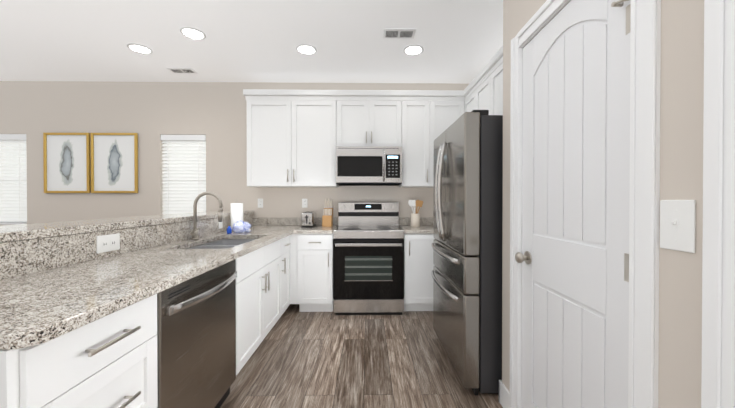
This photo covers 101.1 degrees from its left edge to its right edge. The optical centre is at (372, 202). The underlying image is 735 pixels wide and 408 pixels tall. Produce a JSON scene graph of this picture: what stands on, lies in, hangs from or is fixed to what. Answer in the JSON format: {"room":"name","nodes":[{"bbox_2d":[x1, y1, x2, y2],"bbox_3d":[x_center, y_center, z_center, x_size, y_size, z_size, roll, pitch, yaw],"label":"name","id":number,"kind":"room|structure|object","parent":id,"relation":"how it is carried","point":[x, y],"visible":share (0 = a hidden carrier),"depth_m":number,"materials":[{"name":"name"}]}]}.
{"room":"kitchen","nodes":[
{"label":"kitchen","id":0,"kind":"room"},
{"bbox_2d":[0,81,468,225],"bbox_3d":[-1.563,-0.166,3.923,8.300,2.740,0.120,0,0,-1],"label":"wall","id":1,"kind":"structure","parent":0,"point":[151,113],"depth_m":3.84,"materials":[{"name":"beige paint"}]},
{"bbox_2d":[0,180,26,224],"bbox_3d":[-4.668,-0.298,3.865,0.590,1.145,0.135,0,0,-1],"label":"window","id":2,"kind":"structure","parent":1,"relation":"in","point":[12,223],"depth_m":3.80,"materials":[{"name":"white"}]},
{"bbox_2d":[0,134,26,222],"bbox_3d":[-4.668,-0.309,3.848,0.582,1.119,0.058,0,0,-1],"label":"window blinds","id":3,"kind":"object","parent":2,"relation":"attached to","point":[13,211],"visible":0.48,"depth_m":3.85,"materials":[{"name":"white plastic"}]},
{"bbox_2d":[43,133,89,192],"bbox_3d":[-3.852,-0.502,3.811,0.560,0.759,0.030,0,0,-1],"label":"picture frame","id":4,"kind":"object","parent":1,"relation":"attached to","point":[66,161],"visible":1,"depth_m":3.81,"materials":[{"name":"gold metal"}]},
{"bbox_2d":[90,133,137,192],"bbox_3d":[-3.261,-0.502,3.819,0.572,0.759,0.030,0,0,-1],"label":"picture frame","id":5,"kind":"object","parent":1,"relation":"attached to","point":[114,162],"visible":0.98,"depth_m":3.82,"materials":[{"name":"gold metal"}]},
{"bbox_2d":[164,143,205,200],"bbox_3d":[-2.413,-0.299,3.898,0.580,1.145,0.135,0,0,-1],"label":"window","id":6,"kind":"structure","parent":1,"relation":"in","point":[177,180],"depth_m":3.93,"materials":[{"name":"white"}]},
{"bbox_2d":[161,135,205,214],"bbox_3d":[-2.413,-0.309,3.881,0.572,1.119,0.058,0,0,-1],"label":"window blinds","id":7,"kind":"object","parent":6,"relation":"attached to","point":[173,207],"visible":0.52,"depth_m":3.88,"materials":[{"name":"white plastic"}]},
{"bbox_2d":[258,199,262,207],"bbox_3d":[-1.432,0.004,3.862,0.070,0.116,0.008,0,0,-1],"label":"electrical outlet","id":8,"kind":"object","parent":1,"relation":"attached to","point":[260,203],"visible":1,"depth_m":3.86,"materials":[{"name":"white plastic"}]},
{"bbox_2d":[243,94,342,187],"bbox_3d":[-0.921,-0.723,3.703,1.114,1.055,0.327,0,0,-1],"label":"upper cabinet","id":9,"kind":"object","parent":1,"relation":"attached to","point":[295,138],"depth_m":3.55,"materials":[{"name":"white wood"}]},
{"bbox_2d":[302,199,307,207],"bbox_3d":[-0.866,0.004,3.870,0.070,0.116,0.008,0,0,-1],"label":"electrical outlet","id":10,"kind":"object","parent":1,"relation":"attached to","point":[304,203],"visible":1,"depth_m":3.87,"materials":[{"name":"white plastic"}]},
{"bbox_2d":[343,94,402,149],"bbox_3d":[-0.042,-0.952,3.714,0.768,0.597,0.327,0,0,-1],"label":"upper cabinet","id":11,"kind":"object","parent":1,"relation":"attached to","point":[368,119],"depth_m":3.56,"materials":[{"name":"white wood"}]},
{"bbox_2d":[336,146,401,185],"bbox_3d":[-0.041,-0.434,3.647,0.762,0.431,0.468,0,0,-1],"label":"microwave","id":12,"kind":"object","parent":11,"relation":"attached to","point":[368,165],"visible":1,"depth_m":3.46,"materials":[{"name":"silver plastic"}]},
{"bbox_2d":[399,94,433,187],"bbox_3d":[0.508,-0.723,3.723,0.454,1.055,0.327,0,0,-1],"label":"upper cabinet","id":13,"kind":"object","parent":1,"relation":"attached to","point":[412,152],"depth_m":3.57,"materials":[{"name":"white wood"}]},
{"bbox_2d":[423,94,466,185],"bbox_3d":[0.862,-0.723,3.708,0.494,1.055,0.368,0,0,-1],"label":"upper cabinet","id":14,"kind":"object","parent":1,"relation":"attached to","point":[440,111],"depth_m":3.56,"materials":[{"name":"white wood"}]},
{"bbox_2d":[467,90,470,111],"bbox_3d":[1.254,-0.950,3.368,0.318,0.595,0.437,0,0,-1],"label":"upper cabinet","id":15,"kind":"object","parent":1,"relation":"attached to","point":[468,91],"depth_m":3.43,"materials":[{"name":"white wood"}]},
{"bbox_2d":[471,74,486,110],"bbox_3d":[1.259,-0.948,3.019,0.318,0.595,0.499,0,0,-1],"label":"upper cabinet","id":16,"kind":"object","parent":1,"relation":"attached to","point":[479,91],"depth_m":3.10,"materials":[{"name":"white wood"}]},
{"bbox_2d":[487,54,502,114],"bbox_3d":[1.265,-0.945,2.639,0.318,0.595,0.499,0,0,-1],"label":"upper cabinet","id":17,"kind":"object","parent":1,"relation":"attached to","point":[495,71],"depth_m":2.72,"materials":[{"name":"white wood"}]},
{"bbox_2d":[0,0,502,83],"bbox_3d":[-1.519,-1.540,0.839,8.300,0.050,6.270,0,0,-1],"label":"ceiling","id":18,"kind":"structure","parent":0,"point":[460,41],"depth_m":2.85,"materials":[{"name":"white paint"}]},
{"bbox_2d":[127,43,152,53],"bbox_3d":[-2.300,-1.523,2.993,0.204,0.011,0.204,0,0,-1],"label":"recessed light","id":19,"kind":"object","parent":18,"relation":"in","point":[139,48],"visible":1,"depth_m":2.98,"materials":[{"name":"white plastic"}]},
{"bbox_2d":[167,68,197,73],"bbox_3d":[-2.197,-1.528,3.501,0.280,0.009,0.140,0,0,-1],"label":"ceiling vent","id":20,"kind":"object","parent":18,"relation":"in","point":[182,70],"visible":1,"depth_m":3.49,"materials":[{"name":"white metal"}]},
{"bbox_2d":[180,27,205,39],"bbox_3d":[-1.613,-1.521,2.719,0.204,0.011,0.204,0,0,-1],"label":"recessed light","id":21,"kind":"object","parent":18,"relation":"in","point":[193,33],"visible":1,"depth_m":2.71,"materials":[{"name":"white plastic"}]},
{"bbox_2d":[296,44,316,54],"bbox_3d":[-0.656,-1.524,3.007,0.204,0.011,0.204,0,0,-1],"label":"recessed light","id":22,"kind":"object","parent":18,"relation":"in","point":[307,49],"visible":1,"depth_m":2.99,"materials":[{"name":"white plastic"}]},
{"bbox_2d":[383,28,416,38],"bbox_3d":[0.242,-1.523,2.725,0.290,0.009,0.160,0,0,-1],"label":"ceiling vent","id":23,"kind":"object","parent":18,"relation":"in","point":[392,33],"visible":1,"depth_m":2.71,"materials":[{"name":"white metal"}]},
{"bbox_2d":[403,44,423,54],"bbox_3d":[0.410,-1.524,3.017,0.204,0.011,0.204,0,0,-1],"label":"recessed light","id":24,"kind":"object","parent":18,"relation":"in","point":[414,49],"visible":1,"depth_m":3.00,"materials":[{"name":"white plastic"}]},
{"bbox_2d":[220,304,502,407],"bbox_3d":[-1.519,1.250,0.858,8.300,0.050,6.270,0,0,-1],"label":"floor","id":25,"kind":"structure","parent":0,"point":[297,359],"depth_m":2.23,"materials":[{"name":"brown wood"}]},
{"bbox_2d":[0,294,157,407],"bbox_3d":[-1.174,0.787,0.957,0.648,0.876,0.489,0,0,-1],"label":"base cabinet","id":26,"kind":"object","parent":25,"relation":"on","point":[109,361],"depth_m":0.92,"materials":[{"name":"white wood"}]},
{"bbox_2d":[0,225,299,349],"bbox_3d":[-1.173,0.319,2.290,0.690,0.038,3.160,0,0,-1],"label":"countertop","id":27,"kind":"structure","parent":26,"relation":"on","point":[39,307],"depth_m":1.16,"materials":[{"name":"stone"}]},
{"bbox_2d":[0,214,255,279],"bbox_3d":[-1.506,0.226,2.285,0.023,0.147,3.160,0,0,-1],"label":"backsplash","id":28,"kind":"structure","parent":27,"relation":"on","point":[22,257],"depth_m":1.55,"materials":[{"name":"stone"}]},
{"bbox_2d":[96,233,119,253],"bbox_3d":[-1.485,0.227,1.702,0.008,0.095,0.150,0,0,-1],"label":"outlet","id":29,"kind":"object","parent":28,"relation":"attached to","point":[107,243],"visible":1,"depth_m":1.69,"materials":[{"name":"white plastic"}]},
{"bbox_2d":[190,192,222,239],"bbox_3d":[-1.349,0.103,2.442,0.255,0.387,0.112,0,0,-1],"label":"faucet","id":30,"kind":"object","parent":27,"relation":"on","point":[194,233],"visible":1,"depth_m":2.46,"materials":[{"name":"silver metal"}]},
{"bbox_2d":[186,239,254,248],"bbox_3d":[-1.166,0.442,2.393,0.470,0.204,0.850,0,0,-1],"label":"sink","id":31,"kind":"object","parent":27,"relation":"in","point":[224,243],"visible":0.06,"depth_m":2.63,"materials":[{"name":"silver metal"}]},
{"bbox_2d":[227,226,231,233],"bbox_3d":[-1.373,0.258,2.899,0.044,0.072,0.044,0,0,-1],"label":"soap bottle","id":32,"kind":"object","parent":27,"relation":"on","point":[229,229],"visible":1,"depth_m":2.88,"materials":[{"name":"blue plastic"}]},
{"bbox_2d":[230,199,242,231],"bbox_3d":[-1.407,0.126,3.138,0.150,0.333,0.150,0,0,-1],"label":"paper towel","id":33,"kind":"object","parent":27,"relation":"on","point":[236,211],"visible":0.58,"depth_m":3.08,"materials":[{"name":"white paper"}]},
{"bbox_2d":[232,220,250,232],"bbox_3d":[-1.306,0.233,3.000,0.202,0.122,0.164,0,0,-1],"label":"dish towel","id":34,"kind":"object","parent":27,"relation":"on","point":[240,226],"visible":1,"depth_m":2.95,"materials":[{"name":"white fabric"}]},
{"bbox_2d":[256,218,337,224],"bbox_3d":[-0.971,0.215,3.862,1.077,0.147,0.022,0,0,-1],"label":"backsplash","id":35,"kind":"structure","parent":27,"relation":"on","point":[259,221],"depth_m":3.85,"materials":[{"name":"stone"}]},
{"bbox_2d":[156,259,236,407],"bbox_3d":[-1.125,0.786,1.556,0.668,0.868,0.692,0,0,-1],"label":"dishwasher","id":36,"kind":"object","parent":25,"relation":"on","point":[196,341],"visible":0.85,"depth_m":1.48,"materials":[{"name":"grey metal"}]},
{"bbox_2d":[235,258,283,374],"bbox_3d":[-1.188,0.887,2.427,0.634,0.656,1.037,0,0,-1],"label":"base cabinet","id":37,"kind":"object","parent":25,"relation":"on","point":[259,285],"depth_m":2.27,"materials":[{"name":"white wood"}]},
{"bbox_2d":[235,236,287,311],"bbox_3d":[-1.197,0.772,3.032,0.634,0.876,0.413,0,0,-1],"label":"base cabinet","id":38,"kind":"object","parent":25,"relation":"on","point":[272,252],"depth_m":2.73,"materials":[{"name":"white wood"}]},
{"bbox_2d":[288,234,299,311],"bbox_3d":[-1.166,0.769,3.511,0.711,0.876,0.659,0,0,-1],"label":"base cabinet","id":39,"kind":"object","parent":25,"relation":"on","point":[293,239],"depth_m":3.27,"materials":[{"name":"white wood"}]},
{"bbox_2d":[296,225,337,233],"bbox_3d":[-0.638,0.310,3.552,0.417,0.038,0.652,0,0,-1],"label":"countertop","id":40,"kind":"structure","parent":39,"relation":"on","point":[318,229],"depth_m":3.23,"materials":[{"name":"stone"}]},
{"bbox_2d":[301,212,316,227],"bbox_3d":[-0.769,0.201,3.657,0.144,0.176,0.290,0,0,-1],"label":"toaster","id":41,"kind":"object","parent":40,"relation":"on","point":[308,219],"visible":1,"depth_m":3.54,"materials":[{"name":"silver metal"}]},
{"bbox_2d":[322,198,332,226],"bbox_3d":[-0.550,0.116,3.733,0.112,0.345,0.214,0,0,-1],"label":"knife block","id":42,"kind":"object","parent":40,"relation":"on","point":[327,218],"visible":1,"depth_m":3.69,"materials":[{"name":"brown wood"}]},
{"bbox_2d":[300,234,332,311],"bbox_3d":[-0.621,0.769,3.567,0.379,0.876,0.628,0,0,-1],"label":"base cabinet","id":43,"kind":"object","parent":25,"relation":"on","point":[316,250],"depth_m":3.26,"materials":[{"name":"white wood"}]},
{"bbox_2d":[333,202,403,314],"bbox_3d":[-0.044,0.602,3.507,0.762,1.210,0.677,0,0,-1],"label":"range","id":44,"kind":"object","parent":25,"relation":"on","point":[368,258],"visible":0.98,"depth_m":3.23,"materials":[{"name":"silver metal"}]},
{"bbox_2d":[404,234,434,310],"bbox_3d":[0.587,0.769,3.584,0.490,0.876,0.628,0,0,-1],"label":"base cabinet","id":45,"kind":"object","parent":25,"relation":"on","point":[418,251],"depth_m":3.28,"materials":[{"name":"white wood"}]},
{"bbox_2d":[399,225,432,233],"bbox_3d":[0.875,0.310,3.576,1.071,0.038,0.648,0,0,-1],"label":"countertop","id":46,"kind":"structure","parent":45,"relation":"on","point":[423,229],"depth_m":3.31,"materials":[{"name":"stone"}]},
{"bbox_2d":[408,200,422,226],"bbox_3d":[0.527,0.126,3.660,0.171,0.327,0.131,0,0,-1],"label":"utensil crock","id":47,"kind":"object","parent":46,"relation":"on","point":[415,219],"visible":1,"depth_m":3.62,"materials":[{"name":"beige ceramic"}]},
{"bbox_2d":[399,217,432,224],"bbox_3d":[0.870,0.239,3.889,1.071,0.099,0.020,0,0,-1],"label":"backsplash","id":48,"kind":"structure","parent":46,"relation":"on","point":[402,220],"depth_m":3.88,"materials":[{"name":"stone"}]},
{"bbox_2d":[431,110,502,394],"bbox_3d":[0.950,0.315,2.338,0.921,1.800,0.900,0,0,-1],"label":"fridge","id":49,"kind":"object","parent":25,"relation":"on","point":[466,271],"visible":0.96,"depth_m":1.89,"materials":[{"name":"grey metal"}]},
{"bbox_2d":[502,0,703,407],"bbox_3d":[1.181,-0.147,1.229,0.770,2.740,1.208,0,0,-1],"label":"wall","id":50,"kind":"structure","parent":0,"point":[681,178],"depth_m":0.80,"materials":[{"name":"beige paint"}]},
{"bbox_2d":[499,380,509,407],"bbox_3d":[1.105,1.151,1.834,0.664,0.135,0.042,0,0,-1],"label":"baseboard","id":51,"kind":"structure","parent":50,"relation":"attached to","point":[504,397],"depth_m":1.80,"materials":[{"name":"white wood"}]},
{"bbox_2d":[515,0,630,407],"bbox_3d":[0.784,0.198,1.266,0.100,2.025,0.682,0,0,-1],"label":"pantry door","id":52,"kind":"structure","parent":50,"relation":"in","point":[573,257],"depth_m":1.18,"materials":[{"name":"white paint"}]},
{"bbox_2d":[509,0,734,407],"bbox_3d":[0.851,0.131,1.150,0.145,2.185,1.090,0,0,-1],"label":"door frame","id":53,"kind":"structure","parent":50,"relation":"attached to","point":[718,324],"depth_m":0.84,"materials":[{"name":"white wood"}]},
{"bbox_2d":[660,200,695,252],"bbox_3d":[0.794,0.059,0.793,0.016,0.133,0.089,0,0,-1],"label":"switch plate","id":54,"kind":"object","parent":50,"relation":"attached to","point":[677,225],"visible":1,"depth_m":0.79,"materials":[{"name":"white plastic"}]},
{"label":"outside","id":55,"kind":"structure","parent":0,"visible":0},
{"bbox_2d":[0,143,26,200],"bbox_3d":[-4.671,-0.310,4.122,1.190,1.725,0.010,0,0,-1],"label":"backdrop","id":56,"kind":"structure","parent":55,"point":[13,163],"depth_m":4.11,"materials":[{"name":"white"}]},
{"bbox_2d":[169,143,205,200],"bbox_3d":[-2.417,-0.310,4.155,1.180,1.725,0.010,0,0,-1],"label":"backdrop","id":57,"kind":"structure","parent":55,"point":[186,170],"depth_m":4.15,"materials":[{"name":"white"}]},
{"bbox_3d":[-1.585,0.684,2.288,0.130,1.063,3.158,0,0,-1],"label":"wall","id":58,"kind":"structure","parent":0,"visible":0},
{"bbox_2d":[0,211,253,242],"bbox_3d":[-1.702,0.131,2.267,0.435,0.038,3.188,0,0,-1],"label":"bar","id":59,"kind":"object","parent":58,"relation":"on","point":[9,233],"visible":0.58,"depth_m":1.68,"materials":[{"name":"stone"}]}
]}

